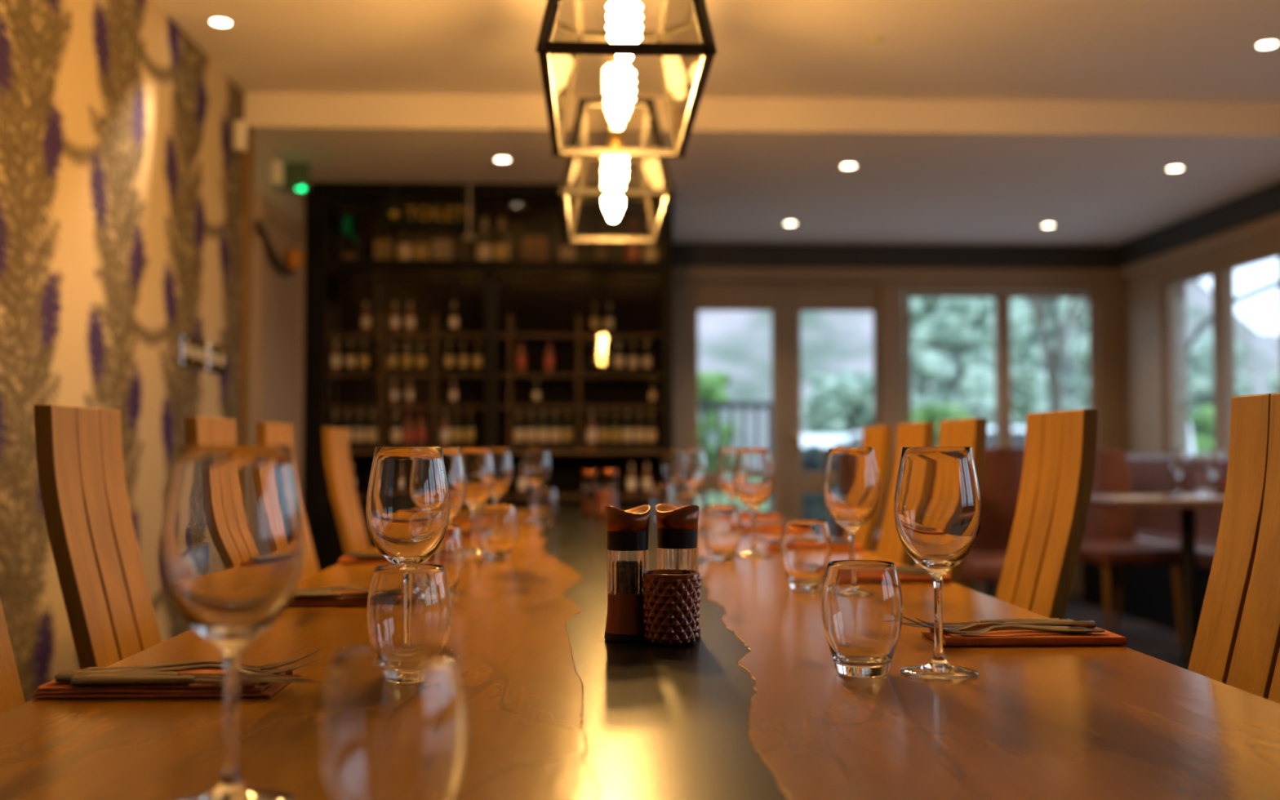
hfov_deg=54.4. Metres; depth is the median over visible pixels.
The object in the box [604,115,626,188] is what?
socket
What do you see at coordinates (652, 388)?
wine bottle
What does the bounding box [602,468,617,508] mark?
salt mill
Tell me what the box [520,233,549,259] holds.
picture frame
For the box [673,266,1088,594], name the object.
wall
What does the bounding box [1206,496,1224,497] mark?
placemat
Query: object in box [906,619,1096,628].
knife
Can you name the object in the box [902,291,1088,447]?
window
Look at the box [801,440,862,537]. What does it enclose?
clipped hedge
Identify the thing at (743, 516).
napkin
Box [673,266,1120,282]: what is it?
trim
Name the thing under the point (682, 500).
water tumbler
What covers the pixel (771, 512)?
knife
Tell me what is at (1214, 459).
wine glass
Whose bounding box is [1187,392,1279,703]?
dining chair
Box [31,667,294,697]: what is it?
napkin
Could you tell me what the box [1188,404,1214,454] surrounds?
bush
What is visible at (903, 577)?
napkin
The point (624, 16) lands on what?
socket
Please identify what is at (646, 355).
wine bottle
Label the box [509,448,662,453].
countertop
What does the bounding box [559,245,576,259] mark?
gift box
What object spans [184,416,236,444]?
dining chair
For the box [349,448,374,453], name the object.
countertop
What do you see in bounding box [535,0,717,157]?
pendant lantern
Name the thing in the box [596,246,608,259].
gift box
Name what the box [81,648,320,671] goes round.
fork
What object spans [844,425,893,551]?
dining chair
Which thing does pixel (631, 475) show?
wine bottle
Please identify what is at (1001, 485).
leather chair
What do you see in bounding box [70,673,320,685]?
knife
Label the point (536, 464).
wine glass
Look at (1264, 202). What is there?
trim
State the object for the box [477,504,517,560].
water tumbler
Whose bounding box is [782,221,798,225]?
recessed light
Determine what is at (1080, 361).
bushy tree
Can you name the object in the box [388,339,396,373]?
wine bottle
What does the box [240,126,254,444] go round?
trim
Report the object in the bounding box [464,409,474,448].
wine bottle
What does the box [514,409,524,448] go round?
wine bottle
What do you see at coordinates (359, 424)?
wine bottle
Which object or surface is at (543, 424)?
wine bottle
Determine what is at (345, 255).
gift box
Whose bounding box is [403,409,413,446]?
wine bottle
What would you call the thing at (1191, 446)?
parasol
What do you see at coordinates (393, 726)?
water tumbler
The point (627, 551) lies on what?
pepper mill
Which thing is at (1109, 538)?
leather chair
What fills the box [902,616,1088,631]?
fork
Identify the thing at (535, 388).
wine bottle
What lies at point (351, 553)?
knife
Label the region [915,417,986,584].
dining chair
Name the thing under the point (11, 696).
dining chair
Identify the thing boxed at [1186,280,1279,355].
pole
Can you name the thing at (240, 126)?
sensor
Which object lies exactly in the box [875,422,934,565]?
dining chair
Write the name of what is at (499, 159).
recessed light
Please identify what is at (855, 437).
parked car
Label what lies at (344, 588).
fork
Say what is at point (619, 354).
wine bottle
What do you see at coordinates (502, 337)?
shelf
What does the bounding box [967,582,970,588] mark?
leather chair
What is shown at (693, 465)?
wine glass
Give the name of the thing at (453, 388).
wine bottle
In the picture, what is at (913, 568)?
knife
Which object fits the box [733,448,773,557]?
wine glass
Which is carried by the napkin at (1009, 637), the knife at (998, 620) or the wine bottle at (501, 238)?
the knife at (998, 620)
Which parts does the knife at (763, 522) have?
handle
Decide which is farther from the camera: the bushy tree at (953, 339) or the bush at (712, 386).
the bushy tree at (953, 339)
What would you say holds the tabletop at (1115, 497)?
on the bistro table at (1187, 507)
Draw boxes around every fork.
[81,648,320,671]
[94,653,328,674]
[295,585,368,590]
[310,586,368,591]
[739,511,773,514]
[742,523,783,526]
[750,535,835,543]
[757,536,855,544]
[897,569,926,571]
[897,570,928,573]
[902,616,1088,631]
[915,617,1105,634]
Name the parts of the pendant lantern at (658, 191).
glass pane, socket rail, glass pane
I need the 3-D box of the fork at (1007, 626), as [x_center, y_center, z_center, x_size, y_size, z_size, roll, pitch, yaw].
[0.401,0.243,1.345,0.207,0.018,0.023,0,-2,-5]
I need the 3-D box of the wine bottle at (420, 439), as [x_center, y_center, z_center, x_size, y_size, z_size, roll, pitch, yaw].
[-1.124,0.152,6.383,0.051,0.201,0.051,1,-2,-24]
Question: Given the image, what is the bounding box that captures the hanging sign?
[382,181,475,228]
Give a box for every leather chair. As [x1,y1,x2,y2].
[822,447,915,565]
[959,447,1025,587]
[960,551,1006,582]
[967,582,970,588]
[1077,448,1182,644]
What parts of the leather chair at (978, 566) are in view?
backrest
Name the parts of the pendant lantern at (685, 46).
glass pane, glass pane, glass pane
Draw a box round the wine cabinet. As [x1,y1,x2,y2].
[302,182,673,572]
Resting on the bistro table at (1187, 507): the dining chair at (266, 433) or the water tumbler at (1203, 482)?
the water tumbler at (1203, 482)
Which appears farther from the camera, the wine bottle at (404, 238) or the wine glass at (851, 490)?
the wine bottle at (404, 238)
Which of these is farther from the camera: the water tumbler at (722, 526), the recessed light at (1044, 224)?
the recessed light at (1044, 224)
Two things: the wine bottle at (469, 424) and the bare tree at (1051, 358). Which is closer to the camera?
the wine bottle at (469, 424)
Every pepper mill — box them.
[582,469,598,516]
[604,505,650,642]
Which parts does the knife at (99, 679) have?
handle, blade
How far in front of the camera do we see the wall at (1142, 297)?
7.86 m
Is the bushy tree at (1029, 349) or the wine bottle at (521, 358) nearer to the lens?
the wine bottle at (521, 358)
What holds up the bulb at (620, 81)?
attached to the pendant lantern at (685, 46)
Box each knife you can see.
[53,671,303,682]
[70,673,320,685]
[291,591,368,598]
[294,590,368,594]
[345,551,379,556]
[354,552,468,557]
[454,516,478,519]
[740,511,773,514]
[741,522,782,525]
[742,522,783,526]
[749,538,842,542]
[761,538,848,542]
[895,565,918,567]
[896,566,927,571]
[902,617,1071,624]
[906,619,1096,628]
[1143,496,1182,497]
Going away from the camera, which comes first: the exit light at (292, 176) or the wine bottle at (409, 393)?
the exit light at (292, 176)
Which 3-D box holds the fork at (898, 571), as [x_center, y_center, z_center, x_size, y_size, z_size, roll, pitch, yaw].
[0.372,0.269,1.979,0.207,0.018,0.023,0,-2,-5]
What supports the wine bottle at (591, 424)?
on the countertop
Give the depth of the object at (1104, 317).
8.30 m
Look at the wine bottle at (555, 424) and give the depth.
6.38 m
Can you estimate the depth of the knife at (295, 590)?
1.69 m
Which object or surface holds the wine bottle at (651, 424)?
on the countertop
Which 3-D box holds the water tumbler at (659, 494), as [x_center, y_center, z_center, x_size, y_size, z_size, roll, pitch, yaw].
[0.066,0.305,3.716,0.076,0.103,0.076,0,-2,-10]
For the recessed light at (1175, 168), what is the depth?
6.01 m
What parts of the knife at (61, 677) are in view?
handle, blade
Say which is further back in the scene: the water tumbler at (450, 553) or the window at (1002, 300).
the window at (1002, 300)
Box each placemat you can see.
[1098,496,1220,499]
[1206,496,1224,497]
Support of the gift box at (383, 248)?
in the wine cabinet
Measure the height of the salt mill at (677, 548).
0.148 m
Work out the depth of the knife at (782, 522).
3.24 m
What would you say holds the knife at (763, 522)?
on the napkin at (757, 528)
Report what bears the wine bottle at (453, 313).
on the wine cabinet
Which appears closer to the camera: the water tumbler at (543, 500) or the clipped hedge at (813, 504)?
the water tumbler at (543, 500)
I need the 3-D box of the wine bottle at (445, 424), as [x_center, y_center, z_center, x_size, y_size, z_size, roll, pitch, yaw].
[-1.000,0.152,6.384,0.051,0.201,0.051,-1,-2,19]
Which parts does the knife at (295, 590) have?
handle, blade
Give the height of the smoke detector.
0.016 m
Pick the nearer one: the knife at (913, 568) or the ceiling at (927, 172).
the knife at (913, 568)
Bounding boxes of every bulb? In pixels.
[603,183,623,221]
[604,55,635,121]
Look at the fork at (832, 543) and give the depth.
2.60 m
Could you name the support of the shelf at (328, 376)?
attached to the wine cabinet
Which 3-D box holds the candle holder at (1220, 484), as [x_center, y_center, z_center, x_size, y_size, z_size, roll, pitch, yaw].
[2.611,0.392,5.566,0.065,0.077,0.065,-2,-3,35]
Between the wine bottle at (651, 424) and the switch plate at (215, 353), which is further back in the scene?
the wine bottle at (651, 424)
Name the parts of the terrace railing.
rail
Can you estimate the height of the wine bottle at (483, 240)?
0.300 m
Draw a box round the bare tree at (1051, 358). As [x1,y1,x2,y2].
[1027,297,1088,411]
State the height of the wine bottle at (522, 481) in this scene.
0.164 m
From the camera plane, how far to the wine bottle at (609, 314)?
6.42 m
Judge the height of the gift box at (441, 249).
0.170 m
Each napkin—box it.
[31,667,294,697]
[287,591,368,605]
[337,555,390,562]
[451,518,477,523]
[461,533,478,538]
[740,513,779,518]
[741,525,782,531]
[764,542,865,550]
[897,573,951,582]
[920,626,1126,645]
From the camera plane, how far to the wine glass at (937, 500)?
1.14 m
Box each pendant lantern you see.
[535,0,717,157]
[558,97,675,243]
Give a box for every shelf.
[324,373,484,380]
[324,404,484,409]
[325,333,484,342]
[497,333,662,342]
[497,373,662,380]
[497,404,662,409]
[497,493,649,498]
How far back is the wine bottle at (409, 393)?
6.36 m
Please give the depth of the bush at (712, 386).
14.69 m
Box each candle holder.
[593,491,616,519]
[641,568,702,646]
[1215,479,1226,496]
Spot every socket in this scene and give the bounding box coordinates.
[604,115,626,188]
[606,0,642,62]
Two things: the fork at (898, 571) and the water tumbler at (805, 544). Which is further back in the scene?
the fork at (898, 571)
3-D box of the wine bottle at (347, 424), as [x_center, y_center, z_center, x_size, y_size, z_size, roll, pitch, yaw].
[-1.495,0.151,6.363,0.051,0.201,0.051,-1,-3,26]
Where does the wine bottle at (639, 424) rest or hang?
on the countertop
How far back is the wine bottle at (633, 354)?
6.42 m
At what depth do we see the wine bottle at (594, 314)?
6.41 m
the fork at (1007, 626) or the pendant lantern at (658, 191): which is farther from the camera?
the pendant lantern at (658, 191)
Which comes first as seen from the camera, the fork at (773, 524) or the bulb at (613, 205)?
the fork at (773, 524)
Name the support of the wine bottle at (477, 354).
on the wine cabinet
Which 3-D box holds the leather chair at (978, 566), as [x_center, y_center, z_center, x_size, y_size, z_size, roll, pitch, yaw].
[1.478,0.694,5.484,0.589,0.972,0.499,0,-2,-2]
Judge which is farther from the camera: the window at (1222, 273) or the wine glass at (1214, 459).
the window at (1222, 273)
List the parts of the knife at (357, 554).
handle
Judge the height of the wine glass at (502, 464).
0.212 m
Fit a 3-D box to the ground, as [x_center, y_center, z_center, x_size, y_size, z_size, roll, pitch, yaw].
[23.904,2.491,30.806,170.000,0.380,140.000,0,-2,-2]
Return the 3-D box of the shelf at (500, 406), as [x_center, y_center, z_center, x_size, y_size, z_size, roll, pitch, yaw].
[-0.311,0.040,6.542,0.844,0.016,0.350,0,-2,-2]
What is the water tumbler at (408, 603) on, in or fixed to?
on the dining table at (758, 707)
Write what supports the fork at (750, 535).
on the napkin at (773, 546)
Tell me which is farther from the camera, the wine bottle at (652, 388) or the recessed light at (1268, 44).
the wine bottle at (652, 388)
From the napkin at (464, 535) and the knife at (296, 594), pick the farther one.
the napkin at (464, 535)
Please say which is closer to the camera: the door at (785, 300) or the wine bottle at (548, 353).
the wine bottle at (548, 353)
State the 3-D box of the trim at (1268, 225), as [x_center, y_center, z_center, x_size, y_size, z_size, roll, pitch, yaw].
[3.402,-1.047,2.953,0.030,0.090,10.770,0,-2,-2]
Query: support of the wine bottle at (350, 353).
on the wine cabinet
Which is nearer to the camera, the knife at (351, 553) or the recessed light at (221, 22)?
the knife at (351, 553)
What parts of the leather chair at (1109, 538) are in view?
leg, backrest, leg, seat, leg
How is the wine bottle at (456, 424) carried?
on the countertop
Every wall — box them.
[0,0,305,702]
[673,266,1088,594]
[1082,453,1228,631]
[1120,231,1279,454]
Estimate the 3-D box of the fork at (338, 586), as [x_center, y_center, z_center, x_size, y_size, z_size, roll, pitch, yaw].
[-0.416,0.259,1.734,0.207,0.018,0.023,0,-2,-5]
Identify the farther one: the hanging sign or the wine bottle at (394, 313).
the wine bottle at (394, 313)
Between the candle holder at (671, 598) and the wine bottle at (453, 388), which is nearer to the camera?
the candle holder at (671, 598)
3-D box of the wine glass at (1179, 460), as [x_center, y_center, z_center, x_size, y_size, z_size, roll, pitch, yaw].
[2.476,0.330,5.714,0.080,0.212,0.080,0,-2,-2]
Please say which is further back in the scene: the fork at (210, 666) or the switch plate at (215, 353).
the switch plate at (215, 353)
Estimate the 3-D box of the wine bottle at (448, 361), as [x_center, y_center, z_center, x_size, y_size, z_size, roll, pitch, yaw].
[-0.981,-0.223,6.388,0.044,0.176,0.044,-1,-2,16]
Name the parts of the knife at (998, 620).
blade, handle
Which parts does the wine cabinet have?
door, panel, door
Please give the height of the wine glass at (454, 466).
0.212 m
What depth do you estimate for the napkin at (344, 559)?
2.29 m
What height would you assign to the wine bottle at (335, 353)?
0.176 m
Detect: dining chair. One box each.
[0,598,25,714]
[34,404,161,669]
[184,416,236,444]
[255,422,319,581]
[322,427,369,553]
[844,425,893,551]
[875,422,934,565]
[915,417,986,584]
[995,408,1098,618]
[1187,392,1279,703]
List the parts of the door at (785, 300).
lock plate, handle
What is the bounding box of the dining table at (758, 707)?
[0,509,1279,799]
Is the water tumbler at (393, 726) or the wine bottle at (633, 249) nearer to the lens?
the water tumbler at (393, 726)
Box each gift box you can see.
[342,252,356,258]
[373,239,392,258]
[431,239,453,258]
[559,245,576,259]
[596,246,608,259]
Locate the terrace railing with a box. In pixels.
[698,401,771,511]
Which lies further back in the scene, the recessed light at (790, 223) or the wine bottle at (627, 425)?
the recessed light at (790, 223)
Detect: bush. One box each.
[698,371,737,497]
[903,402,971,446]
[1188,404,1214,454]
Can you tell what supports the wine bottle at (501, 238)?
in the wine cabinet
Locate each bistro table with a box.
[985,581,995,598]
[1089,493,1224,669]
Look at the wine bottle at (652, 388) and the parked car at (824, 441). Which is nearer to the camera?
the wine bottle at (652, 388)
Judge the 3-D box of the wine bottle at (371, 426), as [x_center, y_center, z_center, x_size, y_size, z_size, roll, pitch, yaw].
[-1.371,0.151,6.360,0.051,0.201,0.051,-1,-3,28]
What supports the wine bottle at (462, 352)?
on the wine cabinet
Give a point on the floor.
(1143, 637)
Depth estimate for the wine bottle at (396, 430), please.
6.34 m
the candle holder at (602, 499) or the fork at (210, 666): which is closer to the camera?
the fork at (210, 666)
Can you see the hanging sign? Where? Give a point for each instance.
(415, 214)
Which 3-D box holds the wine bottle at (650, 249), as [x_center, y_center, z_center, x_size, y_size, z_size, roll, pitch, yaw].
[0.053,-0.799,6.533,0.076,0.300,0.076,1,-2,-17]
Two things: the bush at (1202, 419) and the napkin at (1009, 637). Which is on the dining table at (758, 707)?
the napkin at (1009, 637)
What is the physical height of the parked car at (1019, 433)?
1.519 m
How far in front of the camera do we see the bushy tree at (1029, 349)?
38.81 m
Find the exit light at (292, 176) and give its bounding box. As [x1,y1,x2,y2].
[271,160,310,191]
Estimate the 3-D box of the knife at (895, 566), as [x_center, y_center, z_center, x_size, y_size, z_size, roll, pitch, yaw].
[0.354,0.277,2.040,0.212,0.009,0.020,0,-2,-1]
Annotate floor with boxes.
[994,593,1182,655]
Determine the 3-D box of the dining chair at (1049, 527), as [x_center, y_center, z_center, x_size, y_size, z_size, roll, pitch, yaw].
[0.436,0.529,1.973,0.505,1.024,0.330,0,-2,-2]
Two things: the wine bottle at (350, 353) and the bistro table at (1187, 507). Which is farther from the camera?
the wine bottle at (350, 353)
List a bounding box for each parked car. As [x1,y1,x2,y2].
[801,435,850,447]
[848,431,862,444]
[986,426,1026,447]
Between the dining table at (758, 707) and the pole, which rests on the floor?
the dining table at (758, 707)
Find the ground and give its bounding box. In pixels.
[707,493,772,511]
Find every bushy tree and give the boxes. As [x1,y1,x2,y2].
[800,368,873,435]
[866,292,1037,427]
[1010,297,1088,419]
[1030,333,1196,413]
[1186,328,1252,435]
[1265,370,1279,393]
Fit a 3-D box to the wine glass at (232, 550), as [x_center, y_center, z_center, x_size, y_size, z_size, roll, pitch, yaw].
[-0.240,0.133,0.734,0.080,0.212,0.080,1,-2,-17]
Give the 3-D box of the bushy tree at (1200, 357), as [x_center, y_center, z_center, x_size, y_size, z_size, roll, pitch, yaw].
[19.553,0.161,45.654,6.024,5.532,6.025,1,-2,-19]
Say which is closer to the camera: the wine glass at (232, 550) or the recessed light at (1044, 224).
the wine glass at (232, 550)
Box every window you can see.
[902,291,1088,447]
[1164,244,1279,454]
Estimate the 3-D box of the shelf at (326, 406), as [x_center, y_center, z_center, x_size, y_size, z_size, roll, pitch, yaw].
[-1.202,0.038,6.510,0.810,0.016,0.350,0,-2,-2]
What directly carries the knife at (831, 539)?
on the napkin at (773, 546)
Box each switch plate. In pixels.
[180,333,206,370]
[207,342,225,375]
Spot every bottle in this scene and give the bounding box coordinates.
[330,409,340,428]
[331,338,340,373]
[342,409,352,448]
[346,339,355,373]
[351,463,355,486]
[355,409,364,448]
[359,338,368,373]
[361,302,369,333]
[366,409,377,448]
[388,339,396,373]
[391,301,399,333]
[391,377,397,404]
[391,409,401,446]
[397,227,412,258]
[402,339,411,373]
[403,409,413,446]
[405,377,413,404]
[406,302,413,333]
[413,228,428,258]
[415,409,426,446]
[416,339,425,373]
[440,409,449,447]
[444,339,453,373]
[449,302,457,333]
[449,378,456,404]
[452,409,462,448]
[458,339,466,373]
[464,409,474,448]
[472,339,481,373]
[476,217,491,271]
[493,217,508,259]
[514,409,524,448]
[516,339,525,373]
[518,463,526,495]
[526,409,536,448]
[533,378,539,404]
[537,409,547,448]
[545,339,553,373]
[550,409,559,448]
[562,409,572,448]
[586,409,596,448]
[591,302,598,333]
[598,409,608,448]
[604,302,613,333]
[610,409,620,448]
[614,339,623,373]
[622,409,632,448]
[626,217,639,272]
[627,462,635,495]
[628,340,637,373]
[635,410,644,448]
[642,340,651,373]
[643,219,657,260]
[643,462,651,495]
[646,410,656,448]
[649,378,656,404]
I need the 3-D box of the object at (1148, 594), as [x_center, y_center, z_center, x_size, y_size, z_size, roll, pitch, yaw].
[3.022,0.726,5.813,0.420,0.930,4.050,0,-2,-2]
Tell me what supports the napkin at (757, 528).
on the dining table at (758, 707)
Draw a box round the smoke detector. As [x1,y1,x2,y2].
[866,36,884,43]
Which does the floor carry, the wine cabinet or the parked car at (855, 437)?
the wine cabinet
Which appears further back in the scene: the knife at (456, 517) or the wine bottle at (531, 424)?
the wine bottle at (531, 424)
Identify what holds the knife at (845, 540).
on the napkin at (773, 546)
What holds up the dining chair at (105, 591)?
on the floor
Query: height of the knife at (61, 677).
0.009 m
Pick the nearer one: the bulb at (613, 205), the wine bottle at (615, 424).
the bulb at (613, 205)
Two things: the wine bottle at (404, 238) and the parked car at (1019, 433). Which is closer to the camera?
the wine bottle at (404, 238)
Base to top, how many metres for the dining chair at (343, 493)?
1.024 m
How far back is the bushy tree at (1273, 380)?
39.07 m
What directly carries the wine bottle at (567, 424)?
on the countertop
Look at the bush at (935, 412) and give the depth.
14.78 m
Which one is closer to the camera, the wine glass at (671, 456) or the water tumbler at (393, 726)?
the water tumbler at (393, 726)
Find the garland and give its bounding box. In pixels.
[255,218,305,275]
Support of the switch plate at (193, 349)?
attached to the wall at (122, 171)
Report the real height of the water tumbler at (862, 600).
0.103 m
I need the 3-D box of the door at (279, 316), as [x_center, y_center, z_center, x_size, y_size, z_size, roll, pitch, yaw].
[-1.679,0.150,5.807,0.022,2.080,0.830,0,-2,-2]
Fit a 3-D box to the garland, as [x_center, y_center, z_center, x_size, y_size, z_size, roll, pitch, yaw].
[-1.632,-0.676,5.666,0.078,0.180,0.674,0,-2,-2]
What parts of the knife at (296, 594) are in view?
handle, blade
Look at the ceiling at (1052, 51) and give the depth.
4.67 m
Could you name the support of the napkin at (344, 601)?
on the dining table at (758, 707)
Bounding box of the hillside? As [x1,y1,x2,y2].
[1260,332,1279,349]
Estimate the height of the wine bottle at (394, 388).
0.135 m
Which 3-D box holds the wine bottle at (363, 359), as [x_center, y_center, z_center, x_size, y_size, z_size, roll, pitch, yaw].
[-1.413,-0.224,6.369,0.044,0.176,0.044,-1,-2,18]
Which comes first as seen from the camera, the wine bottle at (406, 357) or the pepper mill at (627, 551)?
the pepper mill at (627, 551)
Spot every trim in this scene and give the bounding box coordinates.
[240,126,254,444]
[673,243,1119,268]
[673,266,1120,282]
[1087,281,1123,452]
[1115,181,1279,267]
[1117,212,1279,281]
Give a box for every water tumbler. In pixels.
[318,644,467,799]
[366,563,451,648]
[423,524,463,599]
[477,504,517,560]
[529,487,557,525]
[649,484,675,519]
[673,493,704,537]
[702,504,742,560]
[780,519,831,591]
[821,560,902,678]
[1194,472,1213,496]
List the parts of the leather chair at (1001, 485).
leg, backrest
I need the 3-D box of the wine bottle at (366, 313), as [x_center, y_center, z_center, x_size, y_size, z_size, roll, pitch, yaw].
[-1.407,-0.422,6.393,0.041,0.164,0.041,-1,-2,14]
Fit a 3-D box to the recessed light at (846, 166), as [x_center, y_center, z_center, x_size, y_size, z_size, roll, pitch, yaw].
[0.999,-1.121,5.959,0.092,0.007,0.092,0,-2,-2]
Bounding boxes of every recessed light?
[207,17,234,27]
[492,156,511,162]
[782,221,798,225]
[839,163,857,168]
[1040,223,1056,226]
[1164,165,1185,171]
[1253,40,1279,48]
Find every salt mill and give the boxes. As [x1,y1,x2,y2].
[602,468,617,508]
[655,503,700,635]
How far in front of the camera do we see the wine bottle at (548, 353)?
6.40 m
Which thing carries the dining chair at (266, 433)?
on the floor
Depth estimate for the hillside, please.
99.81 m
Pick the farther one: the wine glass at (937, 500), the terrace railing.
the terrace railing
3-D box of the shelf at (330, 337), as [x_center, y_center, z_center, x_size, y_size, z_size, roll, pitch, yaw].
[-1.202,-0.327,6.524,0.810,0.016,0.350,0,-2,-2]
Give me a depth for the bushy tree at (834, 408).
45.24 m
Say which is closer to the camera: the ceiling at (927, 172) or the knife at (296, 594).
the knife at (296, 594)
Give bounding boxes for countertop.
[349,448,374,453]
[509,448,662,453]
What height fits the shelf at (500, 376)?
0.016 m
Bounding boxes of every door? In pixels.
[253,192,305,503]
[689,280,886,553]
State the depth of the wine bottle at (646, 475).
6.39 m
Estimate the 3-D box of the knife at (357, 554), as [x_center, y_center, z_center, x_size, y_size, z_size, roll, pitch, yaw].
[-0.421,0.287,2.302,0.212,0.009,0.020,0,-2,-1]
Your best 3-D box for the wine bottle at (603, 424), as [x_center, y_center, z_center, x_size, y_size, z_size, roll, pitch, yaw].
[-0.188,0.153,6.415,0.051,0.201,0.051,-1,-3,28]
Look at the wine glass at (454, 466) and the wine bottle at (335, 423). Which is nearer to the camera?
the wine glass at (454, 466)
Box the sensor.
[233,120,247,151]
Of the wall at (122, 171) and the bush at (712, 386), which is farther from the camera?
the bush at (712, 386)
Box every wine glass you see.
[160,444,303,799]
[365,446,449,564]
[441,447,466,595]
[460,448,494,556]
[490,448,512,504]
[523,448,550,521]
[662,448,682,497]
[679,448,706,493]
[716,448,747,536]
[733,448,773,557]
[822,447,879,559]
[893,446,982,680]
[1169,448,1188,495]
[1204,448,1223,495]
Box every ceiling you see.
[152,0,1279,103]
[244,93,1279,245]
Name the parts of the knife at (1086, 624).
blade, handle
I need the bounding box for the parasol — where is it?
[1188,420,1195,454]
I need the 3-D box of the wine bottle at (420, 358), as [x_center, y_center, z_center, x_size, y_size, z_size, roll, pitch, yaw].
[-1.126,-0.223,6.397,0.044,0.176,0.044,-1,-2,23]
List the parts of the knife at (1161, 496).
handle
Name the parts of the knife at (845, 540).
handle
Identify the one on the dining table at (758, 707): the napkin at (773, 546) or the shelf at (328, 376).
the napkin at (773, 546)
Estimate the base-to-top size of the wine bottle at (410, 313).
0.164 m
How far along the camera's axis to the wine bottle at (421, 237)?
6.43 m
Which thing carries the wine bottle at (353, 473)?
on the wine cabinet
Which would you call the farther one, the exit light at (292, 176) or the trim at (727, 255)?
the trim at (727, 255)
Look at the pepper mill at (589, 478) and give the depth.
3.90 m
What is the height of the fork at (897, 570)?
0.018 m
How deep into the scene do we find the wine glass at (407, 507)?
1.18 m
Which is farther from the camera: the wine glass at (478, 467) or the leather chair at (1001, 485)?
the leather chair at (1001, 485)
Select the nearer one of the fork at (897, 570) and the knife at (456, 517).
the fork at (897, 570)
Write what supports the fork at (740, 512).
on the napkin at (743, 516)
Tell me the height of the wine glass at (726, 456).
0.212 m
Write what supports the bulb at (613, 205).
attached to the pendant lantern at (658, 191)

